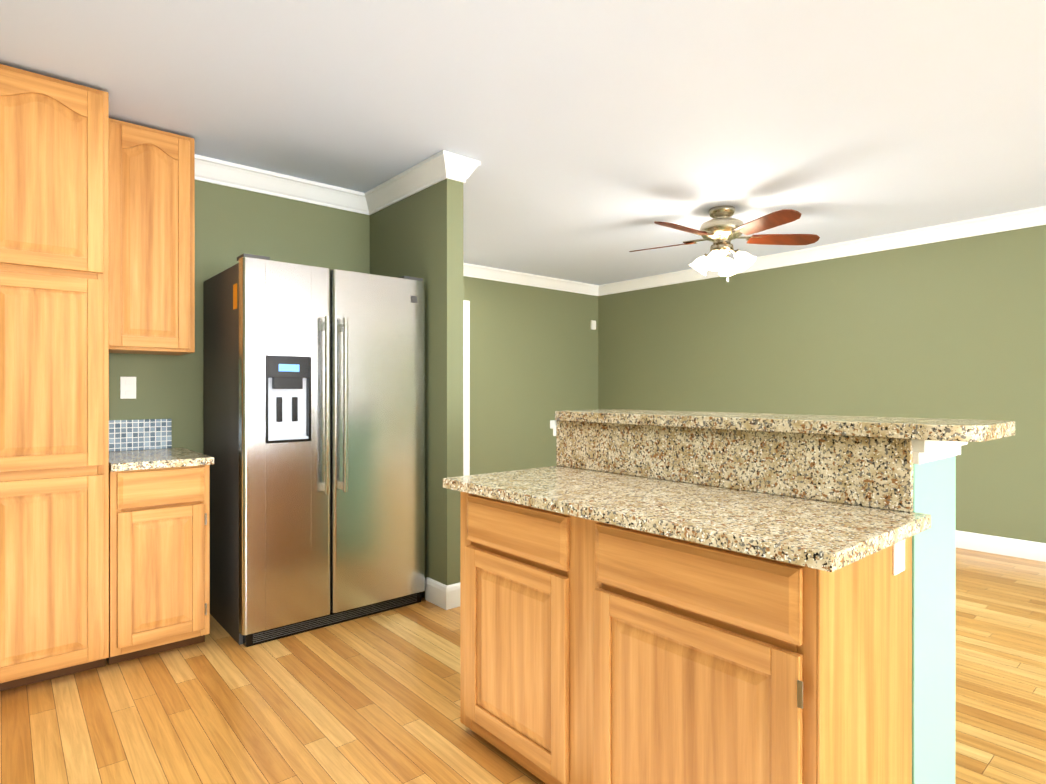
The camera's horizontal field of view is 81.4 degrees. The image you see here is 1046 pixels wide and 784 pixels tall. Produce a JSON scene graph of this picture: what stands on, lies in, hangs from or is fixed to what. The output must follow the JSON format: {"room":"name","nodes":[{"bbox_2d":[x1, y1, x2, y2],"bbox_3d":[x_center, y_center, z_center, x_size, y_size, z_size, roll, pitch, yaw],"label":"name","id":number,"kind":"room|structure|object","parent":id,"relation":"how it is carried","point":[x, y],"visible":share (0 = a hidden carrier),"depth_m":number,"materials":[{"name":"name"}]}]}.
{"room":"kitchen","nodes":[
{"label":"kitchen","id":0,"kind":"room"},
{"bbox_2d":[109,180,369,453],"bbox_3d":[-2.145,-0.050,3.208,2.820,2.500,0.150,0,0,-41],"label":"wall","id":1,"kind":"structure","parent":0,"point":[232,224],"depth_m":3.46,"materials":[{"name":"green paint"}]},
{"bbox_2d":[120,377,135,398],"bbox_3d":[-2.060,-0.023,3.175,0.070,0.115,0.008,0,0,-41],"label":"electrical outlet plate","id":2,"kind":"object","parent":1,"relation":"attached to","point":[127,387],"visible":1,"depth_m":3.17,"materials":[{"name":"white plastic"}]},
{"bbox_2d":[109,118,194,354],"bbox_3d":[-1.913,-0.743,3.075,0.391,1.085,0.347,0,0,-41],"label":"upper cabinet","id":3,"kind":"object","parent":1,"relation":"attached to","point":[151,241],"visible":0.94,"depth_m":2.95,"materials":[{"name":"brown wood"}]},
{"bbox_2d":[195,154,371,214],"bbox_3d":[-1.428,-1.240,3.676,1.121,0.118,0.070,0,0,-41],"label":"crown molding","id":4,"kind":"structure","parent":1,"relation":"attached to","point":[207,169],"depth_m":3.63,"materials":[{"name":"white wood"}]},
{"bbox_2d":[370,179,462,597],"bbox_3d":[-1.120,-0.051,4.264,0.110,2.500,2.280,0,0,-41],"label":"wall","id":5,"kind":"structure","parent":0,"point":[419,234],"depth_m":3.43,"materials":[{"name":"green paint"}]},
{"bbox_2d":[363,150,462,213],"bbox_3d":[-0.686,-1.239,3.633,0.089,0.118,0.900,0,0,-41],"label":"crown molding","id":6,"kind":"structure","parent":5,"relation":"attached to","point":[442,165],"depth_m":3.55,"materials":[{"name":"white wood"}]},
{"bbox_2d":[425,577,459,604],"bbox_3d":[-1.054,1.133,4.284,0.015,0.129,2.255,0,0,-41],"label":"baseboard","id":7,"kind":"structure","parent":5,"relation":"attached to","point":[443,596],"depth_m":3.39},
{"bbox_2d":[459,156,480,183],"bbox_3d":[-0.996,-1.240,4.256,0.071,0.118,2.250,0,0,-41],"label":"crown molding","id":8,"kind":"structure","parent":5,"relation":"attached to","point":[469,165],"depth_m":3.40,"materials":[{"name":"white wood"}]},
{"bbox_2d":[0,547,1045,783],"bbox_3d":[2.142,1.252,1.186,6.800,0.100,11.600,0,0,-41],"label":"floor","id":9,"kind":"structure","parent":0,"point":[373,699],"depth_m":2.31,"materials":[{"name":"brown wood"}]},
{"bbox_2d":[0,64,108,690],"bbox_3d":[-2.141,-0.042,2.689,0.450,2.485,0.637,0,0,-41],"label":"pantry cabinet","id":10,"kind":"object","parent":9,"relation":"on","point":[54,377],"visible":1,"depth_m":2.47,"materials":[{"name":"brown wood"}]},
{"bbox_2d":[106,419,213,664],"bbox_3d":[-1.809,0.673,2.964,0.403,1.055,0.652,0,0,-41],"label":"base cabinet","id":11,"kind":"object","parent":9,"relation":"on","point":[159,543],"visible":0.96,"depth_m":2.73,"materials":[{"name":"brown wood"}]},
{"bbox_2d":[204,253,424,646],"bbox_3d":[-1.148,0.275,3.409,0.990,1.850,0.802,0,0,-41],"label":"fridge","id":12,"kind":"object","parent":9,"relation":"on","point":[314,411],"visible":1,"depth_m":3.09,"materials":[{"name":"grey metal"}]},
{"bbox_2d":[455,417,961,783],"bbox_3d":[0.507,0.660,1.983,0.930,1.082,1.348,0,0,-41],"label":"kitchen island","id":13,"kind":"object","parent":9,"relation":"on","point":[668,597],"depth_m":1.58,"materials":[{"name":"brown wood"}]},
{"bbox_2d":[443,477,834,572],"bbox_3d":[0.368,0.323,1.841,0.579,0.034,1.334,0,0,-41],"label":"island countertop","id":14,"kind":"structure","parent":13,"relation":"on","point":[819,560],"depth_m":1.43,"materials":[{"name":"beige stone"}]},
{"bbox_2d":[555,409,1014,444],"bbox_3d":[0.739,0.098,2.100,0.421,0.038,1.464,0,0,-41],"label":"island countertop","id":15,"kind":"structure","parent":13,"relation":"on","point":[964,431],"depth_m":1.74,"materials":[{"name":"beige stone"}]},
{"bbox_2d":[0,0,1045,284],"bbox_3d":[2.142,-1.348,1.184,6.800,0.100,11.600,0,0,-41],"label":"ceiling","id":16,"kind":"structure","parent":0,"point":[596,138],"depth_m":2.73,"materials":[{"name":"white paint"}]},
{"bbox_2d":[629,206,819,281],"bbox_3d":[1.370,-1.040,4.297,1.296,0.518,1.336,0,0,-41],"label":"ceiling fan","id":17,"kind":"object","parent":16,"relation":"hanging from","point":[721,229],"visible":1,"depth_m":4.25,"materials":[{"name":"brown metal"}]},
{"bbox_2d":[463,276,597,474],"bbox_3d":[-1.549,-0.052,5.495,6.700,2.500,0.150,0,0,-41],"label":"wall","id":18,"kind":"structure","parent":0,"point":[533,359],"depth_m":6.74,"materials":[{"name":"green paint"}]},
{"bbox_2d":[463,300,469,475],"bbox_3d":[-0.935,0.132,5.908,1.010,2.130,0.021,0,0,-41],"label":"door frame","id":19,"kind":"structure","parent":18,"relation":"attached to","point":[466,388],"depth_m":6.20,"materials":[{"name":"white wood"}]},
{"bbox_2d":[463,263,598,295],"bbox_3d":[-0.453,-1.242,6.289,3.539,0.118,0.070,0,0,-41],"label":"crown molding","id":20,"kind":"structure","parent":18,"relation":"attached to","point":[469,270],"depth_m":6.72,"materials":[{"name":"white wood"}]},
{"bbox_2d":[591,320,595,329],"bbox_3d":[0.861,-0.819,7.439,0.070,0.110,0.028,0,0,-41],"label":"sensor","id":21,"kind":"object","parent":18,"relation":"attached to","point":[593,324],"visible":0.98,"depth_m":7.42,"materials":[{"name":"white plastic"}]},
{"bbox_2d":[598,225,1045,542],"bbox_3d":[4.630,-0.050,3.315,0.150,2.500,11.200,0,0,-41],"label":"wall","id":22,"kind":"structure","parent":0,"point":[952,329],"depth_m":5.10,"materials":[{"name":"green paint"}]},
{"bbox_2d":[599,206,1045,295],"bbox_3d":[4.546,-1.239,3.242,0.070,0.118,11.200,0,0,-41],"label":"crown molding","id":23,"kind":"structure","parent":22,"relation":"attached to","point":[1032,217],"depth_m":5.13,"materials":[{"name":"white wood"}]},
{"bbox_2d":[956,530,1045,561],"bbox_3d":[4.567,1.134,3.263,0.015,0.129,11.200,0,0,-41],"label":"baseboard","id":24,"kind":"structure","parent":22,"relation":"attached to","point":[1031,550],"depth_m":4.47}
]}

